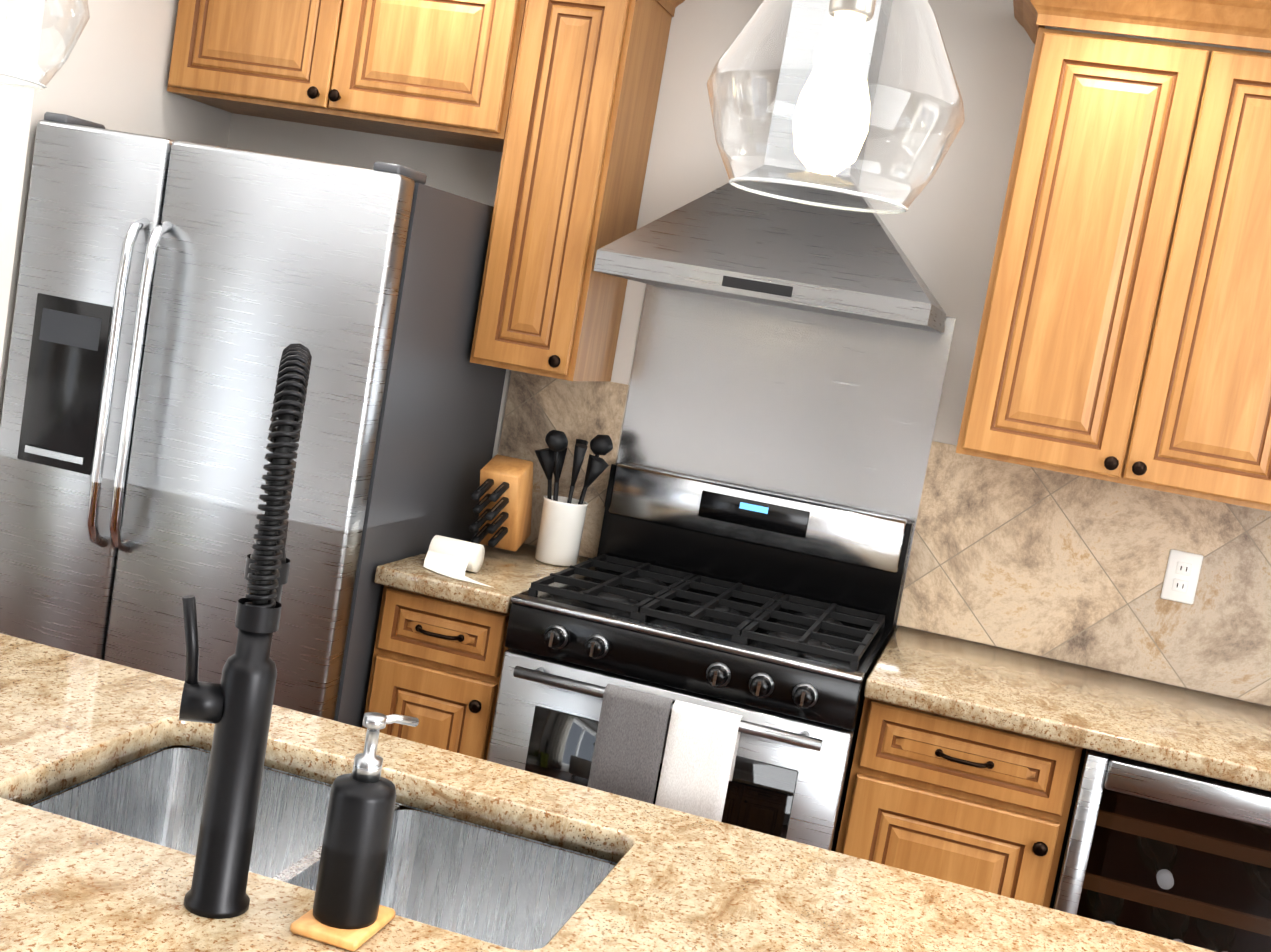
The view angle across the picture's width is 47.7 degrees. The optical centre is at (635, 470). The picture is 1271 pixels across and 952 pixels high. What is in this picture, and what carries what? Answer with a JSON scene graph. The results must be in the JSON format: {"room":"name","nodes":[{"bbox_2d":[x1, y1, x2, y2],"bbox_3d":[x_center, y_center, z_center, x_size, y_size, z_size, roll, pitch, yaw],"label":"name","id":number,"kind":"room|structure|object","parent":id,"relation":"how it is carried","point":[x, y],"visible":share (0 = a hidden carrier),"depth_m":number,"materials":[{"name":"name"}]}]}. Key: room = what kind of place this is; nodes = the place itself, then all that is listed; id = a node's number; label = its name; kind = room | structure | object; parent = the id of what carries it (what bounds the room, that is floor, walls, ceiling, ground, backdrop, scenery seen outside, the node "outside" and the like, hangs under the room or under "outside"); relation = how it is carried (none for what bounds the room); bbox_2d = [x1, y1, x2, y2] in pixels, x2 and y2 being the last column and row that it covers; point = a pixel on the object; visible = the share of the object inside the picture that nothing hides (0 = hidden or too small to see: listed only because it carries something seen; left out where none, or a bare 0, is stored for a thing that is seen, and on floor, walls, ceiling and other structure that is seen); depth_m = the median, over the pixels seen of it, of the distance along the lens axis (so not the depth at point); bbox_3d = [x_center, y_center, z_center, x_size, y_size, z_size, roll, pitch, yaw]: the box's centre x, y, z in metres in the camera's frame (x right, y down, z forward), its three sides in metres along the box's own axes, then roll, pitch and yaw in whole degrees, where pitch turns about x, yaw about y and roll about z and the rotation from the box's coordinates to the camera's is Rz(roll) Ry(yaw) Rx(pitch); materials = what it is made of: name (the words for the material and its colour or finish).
{"room":"kitchen","nodes":[
{"label":"kitchen","id":0,"kind":"room"},
{"bbox_2d":[0,0,231,423],"bbox_3d":[-1.362,-0.303,3.569,0.120,2.460,0.750,11,6,15],"label":"wall","id":1,"kind":"structure","parent":0,"point":[114,74],"depth_m":3.27,"materials":[{"name":"white paint"}]},
{"bbox_2d":[228,0,1270,706],"bbox_3d":[1.766,0.272,3.207,6.455,2.460,0.120,11,6,15],"label":"wall","id":2,"kind":"structure","parent":0,"point":[949,233],"depth_m":3.41,"materials":[{"name":"white paint"}]},
{"bbox_2d":[167,0,684,380],"bbox_3d":[-0.552,-0.809,3.516,1.240,1.004,0.400,11,6,15],"label":"upper cabinet","id":3,"kind":"object","parent":2,"relation":"attached to","point":[554,102],"visible":1,"depth_m":3.34,"materials":[{"name":"brown wood"}]},
{"bbox_2d":[594,0,946,332],"bbox_3d":[0.381,-0.749,3.206,0.720,0.758,0.498,11,6,15],"label":"range hood","id":4,"kind":"object","parent":2,"relation":"attached to","point":[728,240],"visible":0.8,"depth_m":3.10,"materials":[{"name":"silver metal"}]},
{"bbox_2d":[498,284,1270,705],"bbox_3d":[1.183,0.568,3.321,3.346,1.660,0.011,11,6,15],"label":"backsplash","id":5,"kind":"structure","parent":2,"relation":"attached to","point":[840,410],"depth_m":3.43,"materials":[{"name":"tile"}]},
{"bbox_2d":[1160,549,1202,604],"bbox_3d":[1.244,0.242,3.273,0.072,0.116,0.009,11,6,15],"label":"outlet","id":6,"kind":"object","parent":5,"relation":"attached to","point":[1182,574],"visible":1,"depth_m":3.26,"materials":[{"name":"white plastic"}]},
{"bbox_2d":[956,0,1270,510],"bbox_3d":[1.813,-0.335,2.882,2.272,1.004,0.400,11,6,15],"label":"upper cabinet","id":7,"kind":"object","parent":2,"relation":"attached to","point":[1124,336],"visible":1,"depth_m":2.96,"materials":[{"name":"brown wood"}]},
{"bbox_3d":[0.253,1.501,1.471,8.255,0.080,7.480,11,6,15],"label":"floor","id":8,"kind":"structure","parent":0,"visible":0},
{"bbox_2d":[0,112,505,727],"bbox_3d":[-0.937,0.141,3.439,0.875,1.760,0.836,11,6,15],"label":"refrigerator","id":9,"kind":"object","parent":8,"relation":"on","point":[174,300],"visible":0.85,"depth_m":3.07,"materials":[{"name":"grey metal"}]},
{"bbox_2d":[30,745,615,864],"bbox_3d":[-0.307,0.906,1.585,1.898,0.873,0.732,11,6,15],"label":"kitchen island","id":10,"kind":"object","parent":8,"relation":"on","point":[401,807],"depth_m":1.96,"materials":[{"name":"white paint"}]},
{"bbox_2d":[0,633,1215,951],"bbox_3d":[-0.243,0.459,1.504,1.970,0.040,0.920,11,6,15],"label":"island countertop","id":11,"kind":"structure","parent":10,"relation":"on","point":[676,881],"depth_m":1.69,"materials":[{"name":"stone"}]},
{"bbox_2d":[179,343,311,918],"bbox_3d":[-0.382,0.141,1.458,0.153,0.545,0.253,11,6,15],"label":"faucet","id":12,"kind":"object","parent":11,"relation":"on","point":[235,706],"visible":1,"depth_m":1.36,"materials":[{"name":"black metal"}]},
{"bbox_2d":[27,745,616,949],"bbox_3d":[-0.380,0.546,1.688,0.694,0.217,0.424,11,6,15],"label":"sink","id":13,"kind":"object","parent":11,"relation":"in","point":[492,886],"visible":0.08,"depth_m":1.84,"materials":[{"name":"silver metal"}]},
{"bbox_2d":[290,712,418,951],"bbox_3d":[-0.266,0.338,1.385,0.070,0.213,0.090,11,6,15],"label":"soap dispenser","id":14,"kind":"object","parent":11,"relation":"on","point":[348,911],"visible":1,"depth_m":1.36,"materials":[{"name":"black plastic"}]},
{"bbox_2d":[362,585,509,759],"bbox_3d":[-0.406,0.684,3.441,0.313,0.872,0.644,11,6,15],"label":"base cabinet","id":15,"kind":"object","parent":8,"relation":"on","point":[436,667],"visible":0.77,"depth_m":3.13,"materials":[{"name":"brown wood"}]},
{"bbox_2d":[374,540,591,613],"bbox_3d":[-0.330,0.235,3.390,0.314,0.040,0.650,11,6,15],"label":"countertop","id":16,"kind":"structure","parent":15,"relation":"on","point":[506,575],"depth_m":3.12,"materials":[{"name":"stone"}]},
{"bbox_2d":[423,535,490,586],"bbox_3d":[-0.370,0.198,3.176,0.200,0.065,0.148,11,6,15],"label":"paper towel","id":17,"kind":"object","parent":16,"relation":"on","point":[452,558],"visible":1,"depth_m":3.19,"materials":[{"name":"white paper"}]},
{"bbox_2d":[469,454,532,551],"bbox_3d":[-0.326,0.081,3.451,0.100,0.222,0.244,11,6,15],"label":"knife block","id":18,"kind":"object","parent":16,"relation":"on","point":[502,494],"visible":0.98,"depth_m":3.43,"materials":[{"name":"brown wood"}]},
{"bbox_2d":[535,430,612,566],"bbox_3d":[-0.168,0.065,3.493,0.190,0.325,0.180,11,6,15],"label":"utensil crock","id":19,"kind":"object","parent":16,"relation":"on","point":[562,521],"visible":1,"depth_m":3.46,"materials":[{"name":"white ceramic"}]},
{"bbox_2d":[487,463,913,851],"bbox_3d":[0.118,0.643,3.251,0.748,1.172,0.705,11,6,15],"label":"range","id":20,"kind":"object","parent":8,"relation":"on","point":[769,617],"visible":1,"depth_m":3.03,"materials":[{"name":"black"}]},
{"bbox_2d":[587,684,674,803],"bbox_3d":[-0.013,0.580,2.927,0.140,0.270,0.047,11,6,15],"label":"towel","id":21,"kind":"object","parent":20,"relation":"hanging from","point":[630,742],"visible":0.9,"depth_m":2.90,"materials":[{"name":"grey fabric"}]},
{"bbox_2d":[655,700,742,821],"bbox_3d":[0.123,0.613,2.891,0.138,0.280,0.047,11,6,15],"label":"towel","id":22,"kind":"object","parent":20,"relation":"hanging from","point":[699,760],"visible":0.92,"depth_m":2.87,"materials":[{"name":"white fabric"}]},
{"bbox_2d":[835,697,1082,907],"bbox_3d":[0.672,0.899,3.169,0.428,0.872,0.613,11,6,15],"label":"base cabinet","id":23,"kind":"object","parent":8,"relation":"on","point":[967,803],"visible":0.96,"depth_m":2.83,"materials":[{"name":"brown wood"}]},
{"bbox_2d":[864,626,1270,791],"bbox_3d":[1.617,0.626,2.868,2.270,0.040,0.650,11,6,15],"label":"countertop","id":24,"kind":"structure","parent":23,"relation":"on","point":[1213,736],"depth_m":2.91,"materials":[{"name":"stone"}]},
{"bbox_2d":[1049,748,1270,951],"bbox_3d":[1.118,0.993,3.030,0.514,0.868,0.637,11,6,15],"label":"wine cooler","id":25,"kind":"object","parent":8,"relation":"on","point":[1170,854],"visible":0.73,"depth_m":2.73,"materials":[{"name":"black"}]},
{"bbox_3d":[0.679,-0.988,1.196,8.255,0.080,7.480,11,6,15],"label":"ceiling","id":26,"kind":"structure","parent":0,"visible":0},
{"bbox_2d":[0,0,89,88],"bbox_3d":[-0.591,-0.777,1.360,0.216,0.792,0.216,11,6,15],"label":"pendant light","id":27,"kind":"object","parent":26,"relation":"hanging from","point":[3,10],"visible":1,"depth_m":1.43,"materials":[{"name":"clear glass"}]},
{"bbox_2d":[707,0,964,213],"bbox_3d":[0.219,-0.617,1.164,0.216,0.792,0.216,11,6,15],"label":"pendant light","id":28,"kind":"object","parent":26,"relation":"hanging from","point":[830,120],"visible":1,"depth_m":1.18,"materials":[{"name":"clear glass"}]}
]}

